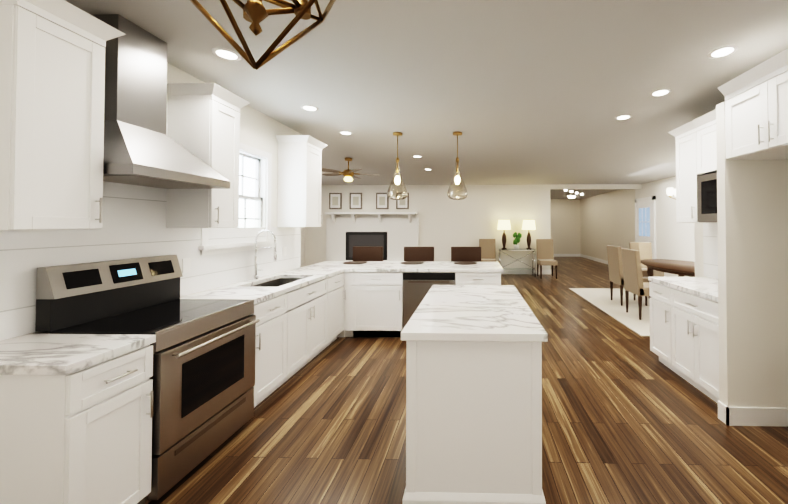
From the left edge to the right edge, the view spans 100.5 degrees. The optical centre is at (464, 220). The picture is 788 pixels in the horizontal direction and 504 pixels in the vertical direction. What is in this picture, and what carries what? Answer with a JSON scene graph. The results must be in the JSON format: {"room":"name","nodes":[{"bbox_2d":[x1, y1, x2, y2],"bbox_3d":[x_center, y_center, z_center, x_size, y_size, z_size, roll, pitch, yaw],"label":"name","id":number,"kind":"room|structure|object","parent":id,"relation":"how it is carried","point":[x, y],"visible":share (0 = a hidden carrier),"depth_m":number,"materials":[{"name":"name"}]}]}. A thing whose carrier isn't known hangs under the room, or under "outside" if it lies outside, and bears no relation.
{"room":"dining room and kitchen","nodes":[
{"label":"dining room and kitchen","id":0,"kind":"room"},
{"bbox_2d":[1,63,300,340],"bbox_3d":[-2.349,0.141,1.295,0.150,2.700,6.020,0,-1,1],"label":"wall","id":1,"kind":"structure","parent":0,"point":[259,130],"depth_m":3.50,"materials":[{"name":"white paint"}]},
{"bbox_2d":[0,0,125,229],"bbox_3d":[-2.064,-0.490,1.545,0.399,1.070,0.433,0,-1,1],"label":"upper cabinet","id":2,"kind":"object","parent":1,"relation":"attached to","point":[52,74],"visible":1,"depth_m":1.50,"materials":[{"name":"white wood"}]},
{"bbox_2d":[0,102,300,340],"bbox_3d":[-2.236,-0.142,2.797,0.006,1.490,3.020,0,-1,1],"label":"tile backsplash","id":3,"kind":"structure","parent":1,"relation":"attached to","point":[134,221],"depth_m":2.16,"materials":[{"name":"white tile"}]},
{"bbox_2d":[182,258,190,272],"bbox_3d":[-2.235,0.360,2.580,0.006,0.114,0.070,0,-1,1],"label":"outlet","id":4,"kind":"object","parent":3,"relation":"attached to","point":[186,265],"depth_m":2.58,"materials":[{"name":"white plastic"}]},
{"bbox_2d":[92,14,229,188],"bbox_3d":[-2.002,-0.718,2.066,0.492,0.956,0.688,0,-1,1],"label":"range hood","id":5,"kind":"object","parent":1,"relation":"attached to","point":[141,148],"visible":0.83,"depth_m":1.94,"materials":[{"name":"silver metal"}]},
{"bbox_2d":[166,83,249,227],"bbox_3d":[-2.040,-0.475,2.559,0.399,1.070,0.388,0,-1,1],"label":"upper cabinet","id":6,"kind":"object","parent":1,"relation":"attached to","point":[203,122],"visible":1,"depth_m":2.42,"materials":[{"name":"white wood"}]},
{"bbox_2d":[198,143,273,255],"bbox_3d":[-2.270,-0.241,3.189,0.180,1.320,1.200,0,-1,1],"label":"kitchen window","id":7,"kind":"structure","parent":1,"relation":"in","point":[255,174],"depth_m":3.49,"materials":[{"name":"white"}]},
{"bbox_2d":[275,135,326,226],"bbox_3d":[-2.007,-0.454,3.977,0.399,1.070,0.478,0,-1,1],"label":"upper cabinet","id":8,"kind":"object","parent":1,"relation":"attached to","point":[299,182],"visible":1,"depth_m":3.79,"materials":[{"name":"white wood"}]},
{"bbox_2d":[300,227,304,266],"bbox_3d":[-5.033,0.227,7.109,0.150,2.700,5.780,0,-1,1],"label":"wall","id":9,"kind":"structure","parent":0,"point":[302,261],"depth_m":9.70,"materials":[{"name":"white paint"}]},
{"bbox_2d":[292,277,315,300],"bbox_3d":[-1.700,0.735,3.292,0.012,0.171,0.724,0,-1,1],"label":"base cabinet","id":10,"kind":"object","parent":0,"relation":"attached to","point":[306,288],"depth_m":3.18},
{"bbox_2d":[65,0,787,198],"bbox_3d":[0.134,-1.179,6.748,10.800,0.100,17.600,0,-1,1],"label":"ceiling","id":11,"kind":"structure","parent":0,"point":[528,92],"depth_m":2.64,"materials":[{"name":"grey paint"}]},
{"bbox_2d":[212,48,241,60],"bbox_3d":[-1.574,-1.147,2.128,0.161,0.100,0.151,0,-1,1],"label":"recessed light","id":12,"kind":"object","parent":11,"relation":"in","point":[231,55],"depth_m":2.31,"materials":[{"name":"white plastic"}]},
{"bbox_2d":[190,0,335,69],"bbox_3d":[-0.468,-0.777,0.724,0.387,0.878,0.387,1,-1,-39],"label":"cage chandelier","id":13,"kind":"object","parent":11,"relation":"hanging from","point":[255,13],"visible":1,"depth_m":0.72,"materials":[{"name":"gold metal"}]},
{"bbox_2d":[300,105,318,110],"bbox_3d":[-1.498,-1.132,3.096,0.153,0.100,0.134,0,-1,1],"label":"recessed light","id":14,"kind":"object","parent":11,"relation":"in","point":[305,107],"depth_m":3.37,"materials":[{"name":"white"}]},
{"bbox_2d":[339,131,352,134],"bbox_3d":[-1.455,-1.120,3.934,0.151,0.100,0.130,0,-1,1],"label":"recessed light","id":15,"kind":"object","parent":11,"relation":"in","point":[341,132],"depth_m":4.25,"materials":[{"name":"white plastic"}]},
{"bbox_2d":[321,158,374,181],"bbox_3d":[-2.139,-0.923,5.926,1.090,0.434,1.048,0,-1,1],"label":"room ceiling fan","id":16,"kind":"object","parent":11,"relation":"hanging from","point":[348,174],"visible":0.98,"depth_m":5.84,"materials":[{"name":"gold metal"}]},
{"bbox_2d":[387,132,407,199],"bbox_3d":[-0.898,-0.717,4.285,0.276,0.893,0.276,0,-1,1],"label":"pendant light","id":17,"kind":"object","parent":11,"relation":"hanging from","point":[397,179],"visible":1,"depth_m":4.25,"materials":[{"name":"clear glass"}]},
{"bbox_2d":[447,131,467,199],"bbox_3d":[-0.099,-0.718,4.266,0.276,0.893,0.276,0,-1,1],"label":"pendant light","id":18,"kind":"object","parent":11,"relation":"hanging from","point":[457,178],"visible":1,"depth_m":4.23,"materials":[{"name":"clear glass"}]},
{"bbox_2d":[564,190,582,197],"bbox_3d":[3.847,-1.004,11.764,1.161,0.100,2.665,0,-1,1],"label":"recessed light","id":19,"kind":"object","parent":11,"relation":"in","point":[564,190],"depth_m":12.40,"materials":[{"name":"white"}]},
{"bbox_2d":[615,115,631,119],"bbox_3d":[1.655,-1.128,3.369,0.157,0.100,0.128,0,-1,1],"label":"recessed light","id":20,"kind":"object","parent":11,"relation":"in","point":[622,117],"depth_m":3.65,"materials":[{"name":"white"}]},
{"bbox_2d":[650,89,671,96],"bbox_3d":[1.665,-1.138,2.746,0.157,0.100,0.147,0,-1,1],"label":"recessed light","id":21,"kind":"object","parent":11,"relation":"in","point":[661,92],"depth_m":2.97,"materials":[{"name":"white"}]},
{"bbox_2d":[666,188,675,199],"bbox_3d":[3.964,-0.752,5.793,0.576,0.779,0.556,0,-1,1],"label":"dining chandelier","id":22,"kind":"object","parent":11,"relation":"hanging from","point":[670,192],"visible":0.25,"depth_m":5.82,"materials":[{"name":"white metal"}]},
{"bbox_2d":[707,45,738,58],"bbox_3d":[1.679,-1.147,2.097,0.163,0.100,0.159,0,-1,1],"label":"recessed light","id":23,"kind":"object","parent":11,"relation":"in","point":[727,50],"depth_m":2.27,"materials":[{"name":"white plastic"}]},
{"bbox_2d":[305,184,550,269],"bbox_3d":[-1.158,0.267,9.833,7.470,2.700,0.150,0,-1,1],"label":"wall","id":24,"kind":"structure","parent":0,"point":[446,223],"depth_m":9.74,"materials":[{"name":"white paint"}]},
{"bbox_2d":[329,193,341,208],"bbox_3d":[-3.955,-0.593,9.820,0.380,0.500,0.029,0,-1,1],"label":"picture frame","id":25,"kind":"object","parent":24,"relation":"attached to","point":[335,200],"visible":0.98,"depth_m":9.81,"materials":[{"name":"brown"}]},
{"bbox_2d":[350,193,361,208],"bbox_3d":[-3.325,-0.593,9.806,0.380,0.500,0.029,0,-1,1],"label":"picture frame","id":26,"kind":"object","parent":24,"relation":"attached to","point":[355,200],"visible":1,"depth_m":9.79,"materials":[{"name":"brown"}]},
{"bbox_2d":[376,193,388,208],"bbox_3d":[-2.515,-0.594,9.787,0.380,0.500,0.029,0,-1,1],"label":"picture frame","id":27,"kind":"object","parent":24,"relation":"attached to","point":[382,200],"visible":0.88,"depth_m":9.77,"materials":[{"name":"brown"}]},
{"bbox_2d":[396,193,408,208],"bbox_3d":[-1.895,-0.594,9.772,0.380,0.500,0.029,0,-1,1],"label":"picture frame","id":28,"kind":"object","parent":24,"relation":"attached to","point":[402,204],"visible":0.69,"depth_m":9.76,"materials":[{"name":"brown"}]},
{"bbox_2d":[501,270,550,273],"bbox_3d":[-1.153,1.551,9.732,7.484,0.130,0.014,0,-1,1],"label":"baseboard","id":29,"kind":"structure","parent":24,"relation":"attached to","point":[505,271],"depth_m":9.66,"materials":[{"name":"white wood"}]},
{"bbox_2d":[149,257,787,503],"bbox_3d":[0.134,1.621,6.707,10.800,0.100,17.600,0,-1,1],"label":"floor","id":30,"kind":"structure","parent":0,"point":[628,417],"depth_m":2.27,"materials":[{"name":"brown wood"}]},
{"bbox_2d":[0,334,155,503],"bbox_3d":[-1.915,1.039,1.471,0.698,0.910,0.368,0,-1,1],"label":"base cabinet","id":31,"kind":"object","parent":30,"relation":"on","point":[76,413],"visible":1,"depth_m":1.37,"materials":[{"name":"white wood"}]},
{"bbox_2d":[35,255,259,503],"bbox_3d":[-1.869,0.877,2.036,0.724,1.250,0.745,0,-1,1],"label":"range","id":32,"kind":"object","parent":30,"relation":"on","point":[203,377],"visible":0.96,"depth_m":1.90,"materials":[{"name":"silver metal"}]},
{"bbox_2d":[250,289,291,407],"bbox_3d":[-1.919,1.077,2.702,0.635,0.870,0.511,0,-1,1],"label":"base cabinet","id":33,"kind":"object","parent":30,"relation":"on","point":[273,340],"depth_m":2.69,"materials":[{"name":"white wood"}]},
{"bbox_2d":[180,285,291,300],"bbox_3d":[-1.915,0.621,2.697,0.637,0.039,0.502,0,-1,1],"label":"countertop","id":34,"kind":"structure","parent":33,"relation":"on","point":[241,292],"depth_m":2.69,"materials":[{"name":"white stone"}]},
{"bbox_2d":[260,277,279,284],"bbox_3d":[-2.113,0.735,3.301,0.012,0.171,0.724,0,-1,1],"label":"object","id":35,"kind":"structure","parent":34,"relation":"in","point":[277,282],"depth_m":3.50,"materials":[{"name":"black metal"}]},
{"bbox_2d":[268,273,347,341],"bbox_3d":[-1.890,1.095,3.909,0.635,0.870,0.545,0,-1,1],"label":"base cabinet","id":36,"kind":"object","parent":30,"relation":"on","point":[334,284],"depth_m":3.87,"materials":[{"name":"white wood"}]},
{"bbox_2d":[272,269,343,276],"bbox_3d":[-1.887,0.639,3.903,0.637,0.039,0.510,0,-1,1],"label":"countertop","id":37,"kind":"structure","parent":36,"relation":"on","point":[294,272],"depth_m":3.76,"materials":[{"name":"white stone"}]},
{"bbox_2d":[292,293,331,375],"bbox_3d":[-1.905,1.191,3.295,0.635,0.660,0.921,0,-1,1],"label":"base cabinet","id":38,"kind":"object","parent":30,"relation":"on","point":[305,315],"depth_m":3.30,"materials":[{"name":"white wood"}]},
{"bbox_2d":[344,277,347,336],"bbox_3d":[-1.878,1.103,4.451,0.635,0.870,0.660,0,-1,1],"label":"base cabinet","id":39,"kind":"object","parent":30,"relation":"on","point":[345,278],"depth_m":4.17,"materials":[{"name":"white wood"}]},
{"bbox_2d":[353,246,382,260],"bbox_3d":[-1.623,0.991,5.177,0.501,1.116,0.461,0,-1,1],"label":"bar stool","id":40,"kind":"object","parent":30,"relation":"on","point":[365,253],"visible":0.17,"depth_m":5.34,"materials":[{"name":"brown leather"}]},
{"bbox_2d":[325,212,418,260],"bbox_3d":[-2.800,0.683,9.579,2.800,1.860,0.420,0,-1,1],"label":"fireplace surround","id":41,"kind":"object","parent":30,"relation":"on","point":[393,237],"visible":0.75,"depth_m":9.69,"materials":[{"name":"white paint"}]},
{"bbox_2d":[348,269,403,336],"bbox_3d":[-1.131,1.103,4.452,0.676,0.870,0.622,0,-1,1],"label":"base cabinet","id":42,"kind":"object","parent":30,"relation":"on","point":[375,296],"depth_m":4.15,"materials":[{"name":"white wood"}]},
{"bbox_2d":[300,261,503,272],"bbox_3d":[-0.843,0.649,4.568,2.693,0.039,0.870,0,-1,1],"label":"countertop","id":43,"kind":"structure","parent":42,"relation":"on","point":[432,266],"depth_m":4.38,"materials":[{"name":"white stone"}]},
{"bbox_2d":[343,261,366,263],"bbox_3d":[-1.632,0.626,4.782,0.350,0.010,0.350,0,-1,1],"label":"placemat","id":44,"kind":"object","parent":43,"relation":"on","point":[355,262],"visible":1,"depth_m":4.77,"materials":[{"name":"brown"}]},
{"bbox_2d":[401,261,423,263],"bbox_3d":[-0.777,0.626,4.762,0.350,0.010,0.350,0,-1,1],"label":"placemat","id":45,"kind":"object","parent":43,"relation":"on","point":[413,262],"visible":1,"depth_m":4.77,"materials":[{"name":"brown"}]},
{"bbox_2d":[454,261,476,264],"bbox_3d":[0.007,0.626,4.744,0.350,0.010,0.350,0,-1,1],"label":"placemat","id":46,"kind":"object","parent":43,"relation":"on","point":[465,262],"visible":1,"depth_m":4.76,"materials":[{"name":"brown"}]},
{"bbox_2d":[404,247,433,260],"bbox_3d":[-0.768,0.991,5.157,0.501,1.116,0.461,0,-1,1],"label":"bar stool","id":47,"kind":"object","parent":30,"relation":"on","point":[418,253],"visible":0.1,"depth_m":5.32,"materials":[{"name":"brown leather"}]},
{"bbox_2d":[404,269,459,326],"bbox_3d":[-0.455,1.102,4.436,0.801,0.870,0.622,0,-1,1],"label":"dishwasher","id":48,"kind":"object","parent":30,"relation":"on","point":[417,282],"depth_m":4.13,"materials":[{"name":"silver metal"}]},
{"bbox_2d":[451,247,480,261],"bbox_3d":[0.017,0.991,5.138,0.501,1.116,0.461,0,-1,1],"label":"bar stool","id":49,"kind":"object","parent":30,"relation":"on","point":[472,254],"visible":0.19,"depth_m":5.30,"materials":[{"name":"brown leather"}]},
{"bbox_2d":[402,341,547,503],"bbox_3d":[0.058,1.049,2.183,0.702,0.910,1.217,0,-1,1],"label":"kitchen island","id":50,"kind":"object","parent":30,"relation":"on","point":[473,394],"depth_m":1.59,"materials":[{"name":"white wood"}]},
{"bbox_2d":[401,285,547,340],"bbox_3d":[0.057,0.574,2.180,0.712,0.039,1.254,0,-1,1],"label":"island countertop","id":51,"kind":"structure","parent":50,"relation":"on","point":[447,312],"depth_m":1.82,"materials":[{"name":"white stone"}]},
{"bbox_2d":[460,273,500,284],"bbox_3d":[0.177,1.102,4.422,0.587,0.870,0.622,0,-1,1],"label":"base cabinet","id":52,"kind":"object","parent":30,"relation":"on","point":[465,278],"depth_m":4.12,"materials":[{"name":"white wood"}]},
{"bbox_2d":[479,239,496,261],"bbox_3d":[0.653,1.073,9.231,0.480,1.070,0.554,0,-1,1],"label":"accent chair","id":53,"kind":"object","parent":30,"relation":"on","point":[488,250],"visible":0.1,"depth_m":9.40,"materials":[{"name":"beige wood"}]},
{"bbox_2d":[498,248,535,276],"bbox_3d":[1.507,1.220,9.362,1.060,0.780,0.400,0,-1,1],"label":"console table","id":54,"kind":"object","parent":30,"relation":"on","point":[513,249],"visible":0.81,"depth_m":9.20,"materials":[{"name":"beige wood"}]},
{"bbox_2d":[497,220,510,248],"bbox_3d":[1.147,0.410,9.402,0.400,0.840,0.400,0,-1,1],"label":"table lamp","id":55,"kind":"object","parent":54,"relation":"on","point":[504,225],"visible":1,"depth_m":9.29,"materials":[{"name":"white fabric"}]},
{"bbox_2d":[513,232,521,248],"bbox_3d":[1.522,0.581,9.406,0.268,0.498,0.222,0,-1,1],"label":"potted plant","id":56,"kind":"object","parent":54,"relation":"on","point":[516,240],"visible":1,"depth_m":9.32,"materials":[{"name":"green plant"}]},
{"bbox_2d":[522,220,535,248],"bbox_3d":[1.867,0.410,9.385,0.400,0.840,0.400,0,-1,1],"label":"table lamp","id":57,"kind":"object","parent":54,"relation":"on","point":[528,225],"visible":1,"depth_m":9.27,"materials":[{"name":"white fabric"}]},
{"bbox_2d":[536,239,557,278],"bbox_3d":[2.311,1.071,9.092,0.480,1.070,0.554,0,-1,1],"label":"accent chair","id":58,"kind":"object","parent":30,"relation":"on","point":[544,252],"visible":1,"depth_m":9.26,"materials":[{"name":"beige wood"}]},
{"bbox_2d":[569,288,649,335],"bbox_3d":[3.719,1.552,5.823,2.690,0.010,3.200,0,-1,1],"label":"dining rug","id":59,"kind":"object","parent":30,"relation":"on","point":[599,298],"visible":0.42,"depth_m":5.78,"materials":[{"name":"fabric"}]},
{"bbox_2d":[607,245,647,305],"bbox_3d":[3.042,1.014,6.047,0.554,1.070,0.480,0,-1,1],"label":"dining chair","id":60,"kind":"object","parent":59,"relation":"on","point":[615,265],"visible":0.71,"depth_m":5.94,"materials":[{"name":"beige fabric"}]},
{"bbox_2d":[621,248,648,319],"bbox_3d":[2.901,1.001,5.170,0.554,1.070,0.480,0,-1,1],"label":"dining chair","id":61,"kind":"object","parent":59,"relation":"on","point":[634,283],"visible":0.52,"depth_m":5.06,"materials":[{"name":"beige fabric"}]},
{"bbox_2d":[629,242,663,276],"bbox_3d":[3.994,1.030,7.092,0.480,1.070,0.554,0,-1,1],"label":"chair","id":62,"kind":"object","parent":59,"relation":"on","point":[644,249],"visible":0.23,"depth_m":7.27,"materials":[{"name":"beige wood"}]},
{"bbox_2d":[641,259,694,298],"bbox_3d":[3.962,1.171,5.743,1.240,0.748,2.040,0,-1,1],"label":"dining table","id":63,"kind":"object","parent":59,"relation":"on","point":[680,268],"visible":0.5,"depth_m":5.79,"materials":[{"name":"brown wood"}]},
{"bbox_2d":[648,277,718,403],"bbox_3d":[2.298,1.061,2.983,0.668,0.910,1.049,0,-1,1],"label":"base cabinet","id":64,"kind":"object","parent":30,"relation":"on","point":[684,331],"visible":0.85,"depth_m":2.92,"materials":[{"name":"white painted wood"},{"name":"brushed nickel"},{"name":"marble quartz"}]},
{"bbox_2d":[550,199,580,253],"bbox_3d":[4.069,0.347,15.211,3.030,2.700,0.150,0,-1,1],"label":"wall","id":65,"kind":"structure","parent":0,"point":[565,225],"depth_m":15.12,"materials":[{"name":"beige paint"}]},
{"bbox_2d":[554,254,579,256],"bbox_3d":[4.067,1.630,15.111,2.670,0.130,0.014,0,-1,1],"label":"baseboard","id":66,"kind":"structure","parent":65,"relation":"attached to","point":[555,255],"depth_m":15.09,"materials":[{"name":"white wood"}]},
{"bbox_2d":[550,184,641,189],"bbox_3d":[3.940,-1.014,9.732,2.730,0.140,0.150,0,-1,1],"label":"header beam","id":67,"kind":"structure","parent":0,"point":[590,186],"depth_m":9.66,"materials":[{"name":"white paint"}]},
{"bbox_2d":[580,176,694,276],"bbox_3d":[5.373,0.261,9.380,0.150,2.700,11.450,0,-1,1],"label":"wall","id":68,"kind":"structure","parent":0,"point":[608,218],"depth_m":10.40,"materials":[{"name":"white paint"}]},
{"bbox_2d":[580,254,607,263],"bbox_3d":[5.365,1.592,12.512,0.014,0.130,5.150,0,-1,1],"label":"baseboard","id":69,"kind":"structure","parent":68,"relation":"attached to","point":[581,255],"depth_m":13.34,"materials":[{"name":"white wood"}]},
{"bbox_2d":[635,196,655,258],"bbox_3d":[5.241,0.471,9.415,0.108,2.280,1.060,0,-1,1],"label":"front door","id":70,"kind":"structure","parent":68,"relation":"in","point":[645,219],"depth_m":9.29,"materials":[{"name":"white wood"}]},
{"bbox_2d":[693,116,703,276],"bbox_3d":[3.907,0.175,3.613,2.510,2.700,0.150,0,-1,1],"label":"wall","id":71,"kind":"structure","parent":0,"point":[698,242],"depth_m":3.65,"materials":[{"name":"white paint"}]},
{"bbox_2d":[716,101,787,407],"bbox_3d":[2.284,0.308,2.424,0.680,2.400,0.080,0,-1,1],"label":"wall","id":72,"kind":"structure","parent":0,"point":[752,213],"depth_m":2.39,"materials":[{"name":"white paint"}]},
{"bbox_2d":[722,403,787,426],"bbox_3d":[2.276,1.442,2.369,0.694,0.130,0.030,0,-1,1],"label":"baseboard","id":73,"kind":"structure","parent":72,"relation":"attached to","point":[752,416],"depth_m":2.36,"materials":[{"name":"white wood"}]},
{"bbox_3d":[2.662,0.135,0.867,0.150,2.700,5.400,0,-1,1],"label":"wall","id":74,"kind":"structure","parent":0,"visible":0},
{"bbox_2d":[668,110,716,222],"bbox_3d":[2.432,-0.484,2.993,0.399,1.000,1.119,0,-1,1],"label":"upper cabinet","id":75,"kind":"object","parent":74,"relation":"attached to","point":[696,173],"visible":0.42,"depth_m":3.17,"materials":[{"name":"white painted wood"},{"name":"brushed nickel"}]},
{"bbox_2d":[703,223,717,278],"bbox_3d":[2.635,0.311,3.011,0.006,0.590,1.110,0,-1,1],"label":"tile backsplash","id":76,"kind":"structure","parent":74,"relation":"attached to","point":[710,247],"depth_m":3.46,"materials":[{"name":"white tile"}]},
{"bbox_2d":[718,48,787,159],"bbox_3d":[2.245,-0.728,2.045,0.729,0.540,0.700,0,-1,1],"label":"upper cabinet","id":77,"kind":"object","parent":74,"relation":"attached to","point":[756,112],"visible":1,"depth_m":2.13,"materials":[{"name":"white wood"}]}
]}

